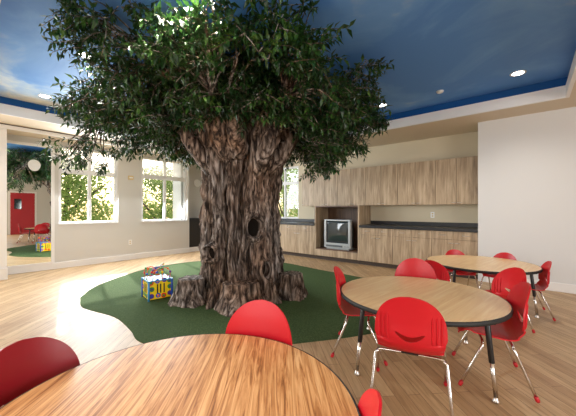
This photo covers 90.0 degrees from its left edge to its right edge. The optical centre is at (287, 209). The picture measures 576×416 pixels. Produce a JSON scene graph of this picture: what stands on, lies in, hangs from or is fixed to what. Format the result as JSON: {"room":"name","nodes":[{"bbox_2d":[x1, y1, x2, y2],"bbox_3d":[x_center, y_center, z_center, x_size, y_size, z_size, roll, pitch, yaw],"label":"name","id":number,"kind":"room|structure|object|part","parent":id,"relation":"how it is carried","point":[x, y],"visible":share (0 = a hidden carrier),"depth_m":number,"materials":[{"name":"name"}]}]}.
{"room":"children's room","nodes":[
{"label":"children's room","id":0,"kind":"room"},
{"bbox_2d":[7,134,202,262],"bbox_3d":[-4.637,-0.300,6.469,0.620,3.000,9.150,0,0,40],"label":"wall","id":1,"kind":"structure","parent":0,"point":[73,242],"depth_m":6.92,"materials":[{"name":"white paint"}]},
{"bbox_2d":[0,128,6,268],"bbox_3d":[-5.331,-0.105,4.793,0.470,2.610,0.890,0,0,40],"label":"trim","id":2,"kind":"structure","parent":1,"relation":"attached to","point":[3,132],"depth_m":4.95,"materials":[{"name":"white paint"}]},
{"bbox_2d":[7,140,54,267],"bbox_3d":[-5.011,-0.100,5.516,0.029,2.380,0.850,0,0,40],"label":"mirror panel","id":3,"kind":"object","parent":1,"relation":"attached to","point":[30,194],"visible":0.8,"depth_m":5.55,"materials":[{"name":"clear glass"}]},
{"bbox_2d":[28,160,40,170],"bbox_3d":[-4.937,-0.869,5.605,0.004,0.221,0.190,0,0,40],"label":"balloon","id":4,"kind":"object","parent":3,"relation":"attached to","point":[34,165],"visible":1,"depth_m":5.61,"materials":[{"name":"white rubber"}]},
{"bbox_2d":[59,145,118,224],"bbox_3d":[-4.390,-0.520,6.373,0.142,1.640,1.120,0,0,40],"label":"window","id":5,"kind":"structure","parent":1,"relation":"in","point":[89,173],"depth_m":6.36,"materials":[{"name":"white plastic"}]},
{"bbox_2d":[62,146,114,171],"bbox_3d":[-4.364,-1.105,6.351,0.036,0.430,0.980,0,0,40],"label":"window blind","id":6,"kind":"object","parent":5,"relation":"attached to","point":[112,161],"visible":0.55,"depth_m":6.43,"materials":[{"name":"white fabric"}]},
{"bbox_3d":[-4.359,0.290,6.347,0.062,0.020,1.120,0,0,40],"label":"sill","id":7,"kind":"part","parent":5,"relation":"part of","materials":[{"name":"white plastic"}]},
{"bbox_2d":[0,124,191,156],"bbox_3d":[-4.446,-1.436,5.428,0.020,0.072,7.800,0,0,40],"label":"trim","id":8,"kind":"structure","parent":1,"relation":"attached to","point":[1,125],"depth_m":5.33,"materials":[{"name":"white paint"}]},
{"bbox_2d":[8,248,189,274],"bbox_3d":[-4.004,1.135,6.728,0.016,0.130,3.760,0,0,40],"label":"baseboard","id":9,"kind":"structure","parent":1,"relation":"attached to","point":[32,268],"depth_m":6.32,"materials":[{"name":"white paint"}]},
{"bbox_2d":[142,157,187,221],"bbox_3d":[-3.287,-0.520,7.686,0.142,1.640,1.250,0,0,40],"label":"window","id":10,"kind":"structure","parent":1,"relation":"in","point":[164,163],"depth_m":7.68,"materials":[{"name":"white plastic"}]},
{"bbox_2d":[144,157,184,181],"bbox_3d":[-3.261,-1.060,7.665,0.036,0.520,1.110,0,0,40],"label":"window blind","id":11,"kind":"object","parent":10,"relation":"attached to","point":[146,159],"visible":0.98,"depth_m":7.62,"materials":[{"name":"white fabric"}]},
{"bbox_3d":[-3.261,-1.305,7.665,0.036,0.030,1.110,0,0,40],"label":"head rail","id":12,"kind":"part","parent":11,"relation":"part of","materials":[{"name":"white plastic"}]},
{"bbox_3d":[-3.257,0.290,7.661,0.062,0.020,1.250,0,0,40],"label":"sill","id":13,"kind":"part","parent":10,"relation":"part of","materials":[{"name":"white plastic"}]},
{"bbox_2d":[194,179,200,186],"bbox_3d":[-2.805,-0.830,8.920,0.034,0.230,0.230,0,0,40],"label":"wall clock","id":14,"kind":"object","parent":1,"relation":"attached to","point":[197,183],"visible":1,"depth_m":8.90,"materials":[{"name":"white plastic"}]},
{"bbox_2d":[0,0,575,123],"bbox_3d":[-0.474,-1.790,3.978,7.240,0.080,5.655,0,0,40],"label":"ceiling","id":15,"kind":"structure","parent":0,"point":[464,49],"depth_m":3.01,"materials":[{"name":"blue paint"}]},
{"bbox_2d":[38,94,51,97],"bbox_3d":[-3.730,-1.746,4.422,0.170,0.005,0.170,0,0,40],"label":"recessed light","id":16,"kind":"object","parent":15,"relation":"in","point":[40,95],"visible":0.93,"depth_m":4.42,"materials":[{"name":"white plastic"}]},
{"bbox_2d":[0,77,567,120],"bbox_3d":[-0.474,-1.692,3.978,6.640,0.115,5.055,0,0,40],"label":"trim","id":17,"kind":"structure","parent":15,"relation":"attached to","point":[562,81],"depth_m":4.50,"materials":[{"name":"blue paint"}]},
{"bbox_2d":[510,70,526,76],"bbox_3d":[2.938,-1.746,3.679,0.170,0.005,0.170,0,0,40],"label":"recessed light","id":18,"kind":"object","parent":15,"relation":"in","point":[519,72],"visible":1,"depth_m":3.68,"materials":[{"name":"white plastic"}]},
{"bbox_2d":[0,251,575,415],"bbox_3d":[-0.103,1.250,2.599,13.100,0.100,9.450,0,0,40],"label":"floor","id":19,"kind":"structure","parent":0,"point":[45,303],"depth_m":2.51,"materials":[{"name":"brown wood"}]},
{"bbox_2d":[0,268,7,279],"bbox_3d":[-5.138,1.100,4.638,0.025,0.200,0.900,0,0,40],"label":"trim","id":20,"kind":"structure","parent":19,"relation":"on","point":[3,271],"depth_m":4.94,"materials":[{"name":"white paint"}]},
{"bbox_2d":[0,337,79,406],"bbox_3d":[-0.892,0.861,1.084,0.428,0.667,0.448,0,0,23],"label":"chair","id":21,"kind":"object","parent":19,"relation":"on","point":[25,364],"visible":0.52,"depth_m":1.18,"materials":[{"name":"red plastic"}]},
{"bbox_2d":[0,334,360,415],"bbox_3d":[-0.373,0.935,0.965,1.234,0.520,1.234,0,0,40],"label":"round table","id":22,"kind":"object","parent":19,"relation":"on","point":[200,374],"visible":1,"depth_m":1.11,"materials":[{"name":"brown wood"}]},
{"bbox_2d":[189,218,200,251],"bbox_3d":[-2.683,0.720,8.687,0.480,0.960,0.920,0,0,40],"label":"storage cabinet","id":23,"kind":"object","parent":19,"relation":"on","point":[194,228],"visible":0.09,"depth_m":8.33,"materials":[{"name":"black wood"}]},
{"bbox_2d":[80,261,375,343],"bbox_3d":[-0.726,1.198,4.560,5.135,0.004,3.872,0,0,40],"label":"rug","id":24,"kind":"object","parent":19,"relation":"on","point":[318,317],"visible":0.54,"depth_m":3.39,"materials":[{"name":"green carpet"}]},
{"bbox_2d":[141,263,172,301],"bbox_3d":[-1.801,0.970,3.965,0.324,0.451,0.336,0,0,-41],"label":"cube","id":25,"kind":"object","parent":24,"relation":"on","point":[158,286],"visible":1,"depth_m":3.88,"materials":[{"name":"painted wood"},{"name":"colored plastic"},{"name":"painted metal wire"}]},
{"bbox_3d":[-2.011,1.066,3.981,0.028,0.260,0.028,0,0,-41],"label":"corner post","id":26,"kind":"part","parent":25,"relation":"part of","materials":[{"name":"blue plastic"}]},
{"bbox_3d":[-1.817,1.066,3.757,0.028,0.260,0.028,0,0,-41],"label":"corner post","id":27,"kind":"part","parent":25,"relation":"part of","materials":[{"name":"blue plastic"}]},
{"bbox_2d":[141,274,171,281],"bbox_3d":[-1.802,0.938,3.966,0.320,0.015,0.320,0,0,-41],"label":"tray","id":28,"kind":"object","parent":25,"relation":"on","point":[157,278],"depth_m":3.91,"materials":[{"name":"white plastic"}]},
{"bbox_3d":[-1.593,1.066,3.952,0.028,0.260,0.028,0,0,-41],"label":"corner post","id":29,"kind":"part","parent":25,"relation":"part of","materials":[{"name":"blue plastic"}]},
{"bbox_2d":[37,0,393,317],"bbox_3d":[-0.759,-0.325,4.096,4.265,3.042,4.392,0,0,-44],"label":"indoor tree","id":30,"kind":"object","parent":24,"relation":"on","point":[241,135],"visible":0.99,"depth_m":3.17,"materials":[{"name":"green plant"}]},
{"bbox_2d":[225,299,291,345],"bbox_3d":[-0.214,0.846,1.395,0.468,0.696,0.446,0,0,20],"label":"chair","id":31,"kind":"object","parent":19,"relation":"on","point":[259,318],"visible":0.16,"depth_m":1.58,"materials":[{"name":"red plastic"}]},
{"bbox_2d":[281,224,315,257],"bbox_3d":[0.405,0.792,7.655,1.098,0.815,0.610,0,0,40],"label":"base cabinet","id":32,"kind":"object","parent":19,"relation":"on","point":[296,240],"visible":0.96,"depth_m":7.43,"materials":[{"name":"grey wood"}]},
{"bbox_3d":[0.025,0.459,7.629,0.545,0.142,0.020,0,0,40],"label":"drawer","id":33,"kind":"part","parent":32,"relation":"part of","materials":[{"name":"grey wood"}]},
{"bbox_3d":[0.025,0.820,7.629,0.545,0.570,0.020,0,0,40],"label":"door","id":34,"kind":"part","parent":32,"relation":"part of","materials":[{"name":"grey wood"}]},
{"bbox_3d":[0.446,0.459,7.276,0.545,0.142,0.020,0,0,40],"label":"drawer","id":35,"kind":"part","parent":32,"relation":"part of","materials":[{"name":"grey wood"}]},
{"bbox_3d":[0.446,0.820,7.276,0.545,0.570,0.020,0,0,40],"label":"door","id":36,"kind":"part","parent":32,"relation":"part of","materials":[{"name":"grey wood"}]},
{"bbox_2d":[314,206,370,263],"bbox_3d":[1.298,0.551,6.933,1.190,1.298,0.590,0,0,40],"label":"cabinet","id":37,"kind":"object","parent":19,"relation":"on","point":[359,215],"visible":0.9,"depth_m":7.00,"materials":[{"name":"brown wood"}]},
{"bbox_3d":[0.855,0.506,7.304,0.035,1.208,0.590,0,0,40],"label":"panel","id":38,"kind":"part","parent":37,"relation":"part of","materials":[{"name":"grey wood"}]},
{"bbox_3d":[0.900,1.029,6.895,0.556,0.152,0.020,0,0,40],"label":"drawer","id":39,"kind":"part","parent":37,"relation":"part of","materials":[{"name":"grey wood"}]},
{"bbox_3d":[1.291,-0.084,6.925,1.120,0.028,0.570,0,0,40],"label":"panel","id":40,"kind":"part","parent":37,"relation":"part of","materials":[{"name":"brown wood"}]},
{"bbox_2d":[316,246,357,252],"bbox_3d":[1.291,0.938,6.925,1.120,0.025,0.570,0,0,40],"label":"shelf","id":41,"kind":"object","parent":37,"relation":"attached to","point":[318,248],"depth_m":6.78,"materials":[{"name":"brown wood"}]},
{"bbox_2d":[324,219,353,249],"bbox_3d":[1.288,0.575,6.917,0.700,0.700,0.467,0,0,40],"label":"television","id":42,"kind":"object","parent":37,"relation":"on","point":[338,234],"visible":1,"depth_m":6.74,"materials":[{"name":"silver metal"}]},
{"bbox_3d":[1.481,0.506,7.151,1.120,1.208,0.020,0,0,40],"label":"panel","id":43,"kind":"part","parent":37,"relation":"part of","materials":[{"name":"brown wood"}]},
{"bbox_3d":[1.329,1.029,6.535,0.556,0.152,0.020,0,0,40],"label":"drawer","id":44,"kind":"part","parent":37,"relation":"part of","materials":[{"name":"grey wood"}]},
{"bbox_3d":[1.740,0.506,6.562,0.035,1.208,0.590,0,0,40],"label":"panel","id":45,"kind":"part","parent":37,"relation":"part of","materials":[{"name":"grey wood"}]},
{"bbox_2d":[331,266,387,365],"bbox_3d":[0.620,0.846,2.480,0.446,0.696,0.468,0,0,18],"label":"chair","id":46,"kind":"object","parent":19,"relation":"on","point":[346,308],"visible":0.65,"depth_m":2.39,"materials":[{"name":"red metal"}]},
{"bbox_3d":[0.417,1.035,2.324,0.139,0.306,0.032,0,0,1],"label":"leg","id":47,"kind":"part","parent":46,"relation":"part of","materials":[{"name":"silver metal"}]},
{"bbox_3d":[0.690,1.035,2.237,0.158,0.306,0.032,0,0,32],"label":"leg","id":48,"kind":"part","parent":46,"relation":"part of","materials":[{"name":"silver metal"}]},
{"bbox_2d":[358,389,381,415],"bbox_3d":[0.065,0.868,0.872,0.418,0.652,0.439,0,0,16],"label":"chair","id":49,"kind":"object","parent":19,"relation":"on","point":[370,403],"visible":1,"depth_m":0.90,"materials":[{"name":"red plastic"}]},
{"bbox_2d":[359,228,393,267],"bbox_3d":[2.024,0.792,6.297,0.733,0.815,0.610,0,0,40],"label":"base cabinet","id":50,"kind":"object","parent":19,"relation":"on","point":[375,244],"visible":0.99,"depth_m":6.09,"materials":[{"name":"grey wood"}]},
{"bbox_3d":[1.713,0.459,6.212,0.362,0.142,0.020,0,0,40],"label":"drawer","id":51,"kind":"part","parent":50,"relation":"part of","materials":[{"name":"grey wood"}]},
{"bbox_3d":[1.713,0.820,6.212,0.362,0.570,0.020,0,0,40],"label":"door","id":52,"kind":"part","parent":50,"relation":"part of","materials":[{"name":"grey wood"}]},
{"bbox_3d":[1.994,0.459,5.977,0.362,0.142,0.020,0,0,40],"label":"drawer","id":53,"kind":"part","parent":50,"relation":"part of","materials":[{"name":"grey wood"}]},
{"bbox_3d":[1.994,0.820,5.977,0.362,0.570,0.020,0,0,40],"label":"door","id":54,"kind":"part","parent":50,"relation":"part of","materials":[{"name":"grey wood"}]},
{"bbox_2d":[359,221,477,232],"bbox_3d":[2.590,0.317,5.837,2.190,0.135,0.622,0,0,40],"label":"countertop","id":55,"kind":"structure","parent":50,"relation":"on","point":[431,226],"depth_m":5.74,"materials":[{"name":"grey stone"}]},
{"bbox_2d":[370,297,453,415],"bbox_3d":[0.782,0.846,1.847,0.468,0.696,0.446,0,0,24],"label":"chair","id":56,"kind":"object","parent":19,"relation":"on","point":[404,325],"visible":0.98,"depth_m":1.67,"materials":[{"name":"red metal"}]},
{"bbox_3d":[0.531,1.035,1.798,0.032,0.306,0.139,0,0,41],"label":"leg","id":57,"kind":"part","parent":56,"relation":"part of","materials":[{"name":"silver metal"}]},
{"bbox_3d":[0.646,1.035,2.061,0.032,0.306,0.158,0,0,9],"label":"leg","id":58,"kind":"part","parent":56,"relation":"part of","materials":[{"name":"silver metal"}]},
{"bbox_3d":[0.781,0.875,1.845,0.097,0.006,0.204,0,0,24],"label":"mounting plate","id":59,"kind":"part","parent":56,"relation":"part of","materials":[{"name":"black plastic"}]},
{"bbox_3d":[1.031,1.035,1.892,0.032,0.306,0.158,0,0,38],"label":"leg","id":60,"kind":"part","parent":56,"relation":"part of","materials":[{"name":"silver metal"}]},
{"bbox_3d":[0.916,1.035,1.629,0.032,0.306,0.139,0,0,7],"label":"leg","id":61,"kind":"part","parent":56,"relation":"part of","materials":[{"name":"silver metal"}]},
{"bbox_2d":[393,229,431,268],"bbox_3d":[2.585,0.792,5.826,0.728,0.815,0.610,0,0,40],"label":"base cabinet","id":62,"kind":"object","parent":19,"relation":"on","point":[407,244],"visible":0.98,"depth_m":5.62,"materials":[{"name":"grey wood"}]},
{"bbox_3d":[2.275,0.459,5.740,0.360,0.142,0.020,0,0,40],"label":"drawer","id":63,"kind":"part","parent":62,"relation":"part of","materials":[{"name":"brown wood"}]},
{"bbox_3d":[2.275,0.820,5.740,0.360,0.570,0.020,0,0,40],"label":"door","id":64,"kind":"part","parent":62,"relation":"part of","materials":[{"name":"brown wood"}]},
{"bbox_3d":[2.554,0.459,5.506,0.360,0.142,0.020,0,0,40],"label":"drawer","id":65,"kind":"part","parent":62,"relation":"part of","materials":[{"name":"brown wood"}]},
{"bbox_3d":[2.554,0.820,5.506,0.360,0.570,0.020,0,0,40],"label":"door","id":66,"kind":"part","parent":62,"relation":"part of","materials":[{"name":"brown wood"}]},
{"bbox_2d":[395,258,436,278],"bbox_3d":[1.236,0.846,2.792,0.468,0.696,0.446,0,0,22],"label":"chair","id":67,"kind":"object","parent":19,"relation":"on","point":[411,267],"visible":0.25,"depth_m":2.97,"materials":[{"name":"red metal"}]},
{"bbox_2d":[340,276,513,403],"bbox_3d":[1.052,0.935,2.342,1.234,0.520,1.234,0,0,40],"label":"round table","id":68,"kind":"object","parent":19,"relation":"on","point":[460,305],"visible":0.93,"depth_m":2.15,"materials":[{"name":"brown wood"}]},
{"bbox_3d":[0.554,0.835,2.120,0.100,0.261,0.100,0,0,40],"label":"leg","id":69,"kind":"part","parent":68,"relation":"part of","materials":[{"name":"black metal"}]},
{"bbox_3d":[1.273,0.835,1.844,0.100,0.261,0.100,0,0,40],"label":"leg","id":70,"kind":"part","parent":68,"relation":"part of","materials":[{"name":"black metal"}]},
{"bbox_2d":[425,260,449,280],"bbox_3d":[1.764,0.879,3.351,0.405,0.631,0.424,0,0,-35],"label":"chair","id":71,"kind":"object","parent":19,"relation":"on","point":[441,272],"visible":0.13,"depth_m":3.18,"materials":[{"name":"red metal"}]},
{"bbox_2d":[432,231,477,278],"bbox_3d":[3.142,0.792,5.359,0.723,0.815,0.610,0,0,40],"label":"base cabinet","id":72,"kind":"object","parent":19,"relation":"on","point":[442,241],"visible":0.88,"depth_m":5.13,"materials":[{"name":"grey wood"}]},
{"bbox_3d":[2.833,0.459,5.272,0.358,0.142,0.020,0,0,40],"label":"drawer","id":73,"kind":"part","parent":72,"relation":"part of","materials":[{"name":"grey wood"}]},
{"bbox_3d":[2.833,0.820,5.272,0.358,0.570,0.020,0,0,40],"label":"door","id":74,"kind":"part","parent":72,"relation":"part of","materials":[{"name":"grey wood"}]},
{"bbox_3d":[3.110,0.459,5.040,0.358,0.142,0.020,0,0,40],"label":"drawer","id":75,"kind":"part","parent":72,"relation":"part of","materials":[{"name":"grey wood"}]},
{"bbox_3d":[3.110,0.820,5.040,0.358,0.570,0.020,0,0,40],"label":"door","id":76,"kind":"part","parent":72,"relation":"part of","materials":[{"name":"grey wood"}]},
{"bbox_2d":[445,249,479,288],"bbox_3d":[2.512,0.897,4.205,0.400,0.595,0.382,0,0,5],"label":"chair","id":77,"kind":"object","parent":19,"relation":"on","point":[453,251],"visible":0.49,"depth_m":4.29,"materials":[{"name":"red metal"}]},
{"bbox_2d":[426,255,542,317],"bbox_3d":[2.471,0.935,3.723,1.234,0.520,1.234,0,0,40],"label":"round table","id":78,"kind":"object","parent":19,"relation":"on","point":[467,263],"visible":0.77,"depth_m":3.51,"materials":[{"name":"brown wood"}]},
{"bbox_3d":[1.999,0.835,3.450,0.100,0.261,0.100,0,0,40],"label":"leg","id":79,"kind":"part","parent":78,"relation":"part of","materials":[{"name":"black metal"}]},
{"bbox_3d":[2.744,0.835,3.251,0.100,0.261,0.100,0,0,40],"label":"leg","id":80,"kind":"part","parent":78,"relation":"part of","materials":[{"name":"black metal"}]},
{"bbox_2d":[452,282,539,402],"bbox_3d":[1.452,0.846,2.071,0.446,0.696,0.468,0,0,25],"label":"chair","id":81,"kind":"object","parent":19,"relation":"on","point":[513,329],"visible":0.72,"depth_m":2.00,"materials":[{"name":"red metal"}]},
{"bbox_3d":[1.412,1.035,2.321,0.158,0.306,0.032,0,0,39],"label":"leg","id":82,"kind":"part","parent":81,"relation":"part of","materials":[{"name":"silver metal"}]},
{"bbox_3d":[1.237,1.035,1.939,0.158,0.306,0.032,0,0,10],"label":"leg","id":83,"kind":"part","parent":81,"relation":"part of","materials":[{"name":"silver metal"}]},
{"bbox_3d":[1.673,1.035,2.201,0.139,0.306,0.032,0,0,8],"label":"leg","id":84,"kind":"part","parent":81,"relation":"part of","materials":[{"name":"silver metal"}]},
{"bbox_3d":[1.498,1.035,1.820,0.139,0.306,0.032,0,0,42],"label":"leg","id":85,"kind":"part","parent":81,"relation":"part of","materials":[{"name":"silver metal"}]},
{"bbox_2d":[479,252,515,291],"bbox_3d":[2.919,0.897,3.979,0.382,0.595,0.400,0,0,-30],"label":"chair","id":86,"kind":"object","parent":19,"relation":"on","point":[505,255],"visible":0.27,"depth_m":4.06,"materials":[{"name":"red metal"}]},
{"bbox_2d":[485,267,534,332],"bbox_3d":[2.160,0.871,2.961,0.434,0.645,0.414,0,0,-4],"label":"chair","id":87,"kind":"object","parent":19,"relation":"on","point":[508,278],"visible":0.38,"depth_m":2.79,"materials":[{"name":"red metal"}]},
{"bbox_3d":[2.364,1.046,2.841,0.029,0.284,0.129,0,0,-21],"label":"leg","id":88,"kind":"part","parent":87,"relation":"part of","materials":[{"name":"silver metal"}]},
{"bbox_2d":[530,261,555,320],"bbox_3d":[2.799,0.886,3.351,0.396,0.617,0.415,0,0,29],"label":"chair","id":89,"kind":"object","parent":19,"relation":"on","point":[542,284],"visible":0.67,"depth_m":3.30,"materials":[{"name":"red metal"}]},
{"bbox_3d":[2.821,1.053,3.125,0.028,0.271,0.123,0,0,-44],"label":"leg","id":90,"kind":"part","parent":89,"relation":"part of","materials":[{"name":"silver metal"}]},
{"bbox_3d":[-1.291,0.792,9.079,1.108,0.815,0.610,0,0,40],"label":"base cabinet","id":91,"kind":"object","parent":19,"relation":"on","visible":0},
{"bbox_2d":[280,218,313,225],"bbox_3d":[-0.438,0.317,8.378,3.318,0.135,0.622,0,0,40],"label":"countertop","id":92,"kind":"structure","parent":91,"relation":"on","point":[283,220],"depth_m":7.83,"materials":[{"name":"grey stone"}]},
{"bbox_2d":[283,131,477,225],"bbox_3d":[0.930,-0.300,7.385,6.930,3.000,0.710,0,0,40],"label":"wall","id":93,"kind":"structure","parent":0,"point":[465,144],"depth_m":6.11,"materials":[{"name":"beige paint"}]},
{"bbox_2d":[281,166,298,218],"bbox_3d":[-0.076,-0.500,8.575,1.100,1.520,0.080,0,0,40],"label":"window","id":94,"kind":"structure","parent":93,"relation":"in","point":[285,183],"depth_m":8.54,"materials":[{"name":"white plastic"}]},
{"bbox_2d":[281,218,313,221],"bbox_3d":[-0.246,0.289,8.608,3.318,0.080,0.022,0,0,40],"label":"backsplash","id":95,"kind":"structure","parent":93,"relation":"attached to","point":[282,219],"depth_m":8.14,"materials":[{"name":"black laminate"}]},
{"bbox_2d":[302,173,312,205],"bbox_3d":[0.607,-0.534,7.662,0.358,0.862,0.380,0,0,40],"label":"upper cabinet","id":96,"kind":"object","parent":93,"relation":"attached to","point":[307,187],"visible":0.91,"depth_m":7.53,"materials":[{"name":"grey wood"}]},
{"bbox_2d":[313,172,337,205],"bbox_3d":[1.021,-0.534,7.314,0.718,0.862,0.380,0,0,40],"label":"upper cabinet","id":97,"kind":"object","parent":93,"relation":"attached to","point":[325,193],"visible":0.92,"depth_m":7.18,"materials":[{"name":"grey wood"}]},
{"bbox_3d":[0.787,-0.535,7.315,0.355,0.860,0.020,0,0,40],"label":"door","id":98,"kind":"part","parent":97,"relation":"part of","materials":[{"name":"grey wood"}]},
{"bbox_3d":[1.062,-0.535,7.084,0.355,0.860,0.020,0,0,40],"label":"door","id":99,"kind":"part","parent":97,"relation":"part of","materials":[{"name":"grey wood"}]},
{"bbox_2d":[338,167,367,205],"bbox_3d":[1.573,-0.534,6.851,0.718,0.862,0.380,0,0,40],"label":"upper cabinet","id":100,"kind":"object","parent":93,"relation":"attached to","point":[351,182],"visible":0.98,"depth_m":6.70,"materials":[{"name":"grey wood"}]},
{"bbox_3d":[1.339,-0.535,6.852,0.355,0.860,0.020,0,0,40],"label":"door","id":101,"kind":"part","parent":100,"relation":"part of","materials":[{"name":"grey wood"}]},
{"bbox_3d":[1.614,-0.535,6.621,0.355,0.860,0.020,0,0,40],"label":"door","id":102,"kind":"part","parent":100,"relation":"part of","materials":[{"name":"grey wood"}]},
{"bbox_2d":[366,164,397,205],"bbox_3d":[2.124,-0.534,6.388,0.718,0.862,0.380,0,0,40],"label":"upper cabinet","id":103,"kind":"object","parent":93,"relation":"attached to","point":[381,181],"visible":0.99,"depth_m":6.24,"materials":[{"name":"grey wood"}]},
{"bbox_3d":[1.891,-0.535,6.389,0.355,0.860,0.020,0,0,40],"label":"door","id":104,"kind":"part","parent":103,"relation":"part of","materials":[{"name":"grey wood"}]},
{"bbox_3d":[2.166,-0.535,6.158,0.355,0.860,0.020,0,0,40],"label":"door","id":105,"kind":"part","parent":103,"relation":"part of","materials":[{"name":"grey wood"}]},
{"bbox_2d":[398,160,434,204],"bbox_3d":[2.676,-0.534,5.925,0.718,0.862,0.380,0,0,40],"label":"upper cabinet","id":106,"kind":"object","parent":93,"relation":"attached to","point":[416,180],"visible":1,"depth_m":5.79,"materials":[{"name":"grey wood"}]},
{"bbox_3d":[2.443,-0.535,5.926,0.355,0.860,0.020,0,0,40],"label":"door","id":107,"kind":"part","parent":106,"relation":"part of","materials":[{"name":"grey wood"}]},
{"bbox_3d":[2.718,-0.535,5.695,0.355,0.860,0.020,0,0,40],"label":"door","id":108,"kind":"part","parent":106,"relation":"part of","materials":[{"name":"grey wood"}]},
{"bbox_2d":[371,221,477,227],"bbox_3d":[2.783,0.289,6.067,2.190,0.080,0.022,0,0,40],"label":"backsplash","id":109,"kind":"structure","parent":93,"relation":"attached to","point":[447,224],"depth_m":5.96,"materials":[{"name":"black laminate"}]},
{"bbox_2d":[435,156,477,204],"bbox_3d":[3.228,-0.534,5.462,0.718,0.862,0.380,0,0,40],"label":"upper cabinet","id":110,"kind":"object","parent":93,"relation":"attached to","point":[456,179],"visible":0.94,"depth_m":5.34,"materials":[{"name":"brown wood"}]},
{"bbox_3d":[2.994,-0.535,5.463,0.355,0.860,0.020,0,0,40],"label":"door","id":111,"kind":"part","parent":110,"relation":"part of","materials":[{"name":"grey wood"}]},
{"bbox_3d":[3.270,-0.535,5.232,0.355,0.860,0.020,0,0,40],"label":"door","id":112,"kind":"part","parent":110,"relation":"part of","materials":[{"name":"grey wood"}]},
{"bbox_2d":[478,107,575,284],"bbox_3d":[5.304,-0.300,3.186,5.370,3.000,0.100,0,0,40],"label":"wall","id":113,"kind":"structure","parent":0,"point":[527,163],"depth_m":4.44,"materials":[{"name":"white paint"}]},
{"bbox_2d":[0,80,575,163],"bbox_3d":[-0.065,-1.630,2.567,12.600,0.440,9.050,0,0,40],"label":"trim","id":114,"kind":"structure","parent":113,"relation":"attached to","point":[465,124],"depth_m":5.11,"materials":[{"name":"beige paint"}]},
{"bbox_2d":[0,0,575,141],"bbox_3d":[-0.474,-1.556,3.978,6.640,0.157,5.055,0,0,40],"label":"trim","id":115,"kind":"structure","parent":114,"relation":"attached to","point":[560,92],"depth_m":4.46,"materials":[{"name":"white paint"}]},
{"bbox_2d":[486,277,575,293],"bbox_3d":[5.274,1.135,3.135,5.150,0.130,0.016,0,0,40],"label":"baseboard","id":116,"kind":"structure","parent":113,"relation":"attached to","point":[553,286],"depth_m":4.22,"materials":[{"name":"white paint"}]},
{"bbox_3d":[-2.773,-0.300,-1.158,12.240,3.000,0.140,0,0,40],"label":"wall","id":117,"kind":"structure","parent":0,"visible":0},
{"bbox_2d":[0,123,154,148],"bbox_3d":[-4.436,-1.470,5.419,0.007,0.012,7.800,0,0,40],"label":"trim","id":118,"kind":"structure","parent":117,"relation":"attached to","point":[0,123],"depth_m":5.31,"materials":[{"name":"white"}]},
{"bbox_3d":[-15.209,1.525,19.289,31.900,0.350,60.000,0,0,40],"label":"ground","id":119,"kind":"structure","parent":0,"visible":0},
{"bbox_2d":[61,149,113,221],"bbox_3d":[-6.719,-0.406,8.493,1.970,3.921,3.061,0,0,31],"label":"tree","id":120,"kind":"object","parent":119,"relation":"on","point":[69,184],"visible":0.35,"depth_m":8.57,"materials":[{"name":"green plant"}]},
{"bbox_2d":[113,164,172,219],"bbox_3d":[-5.312,-0.147,11.774,3.292,3.386,2.057,0,0,-41],"label":"tree","id":121,"kind":"object","parent":119,"relation":"on","point":[156,212],"visible":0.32,"depth_m":11.39,"materials":[{"name":"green plant"}]},
{"bbox_2d":[278,168,297,216],"bbox_3d":[-0.278,-0.761,14.585,2.295,4.237,3.746,0,0,40],"label":"tree","id":122,"kind":"object","parent":119,"relation":"on","point":[293,200],"visible":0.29,"depth_m":14.44,"materials":[{"name":"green plant"}]}
]}

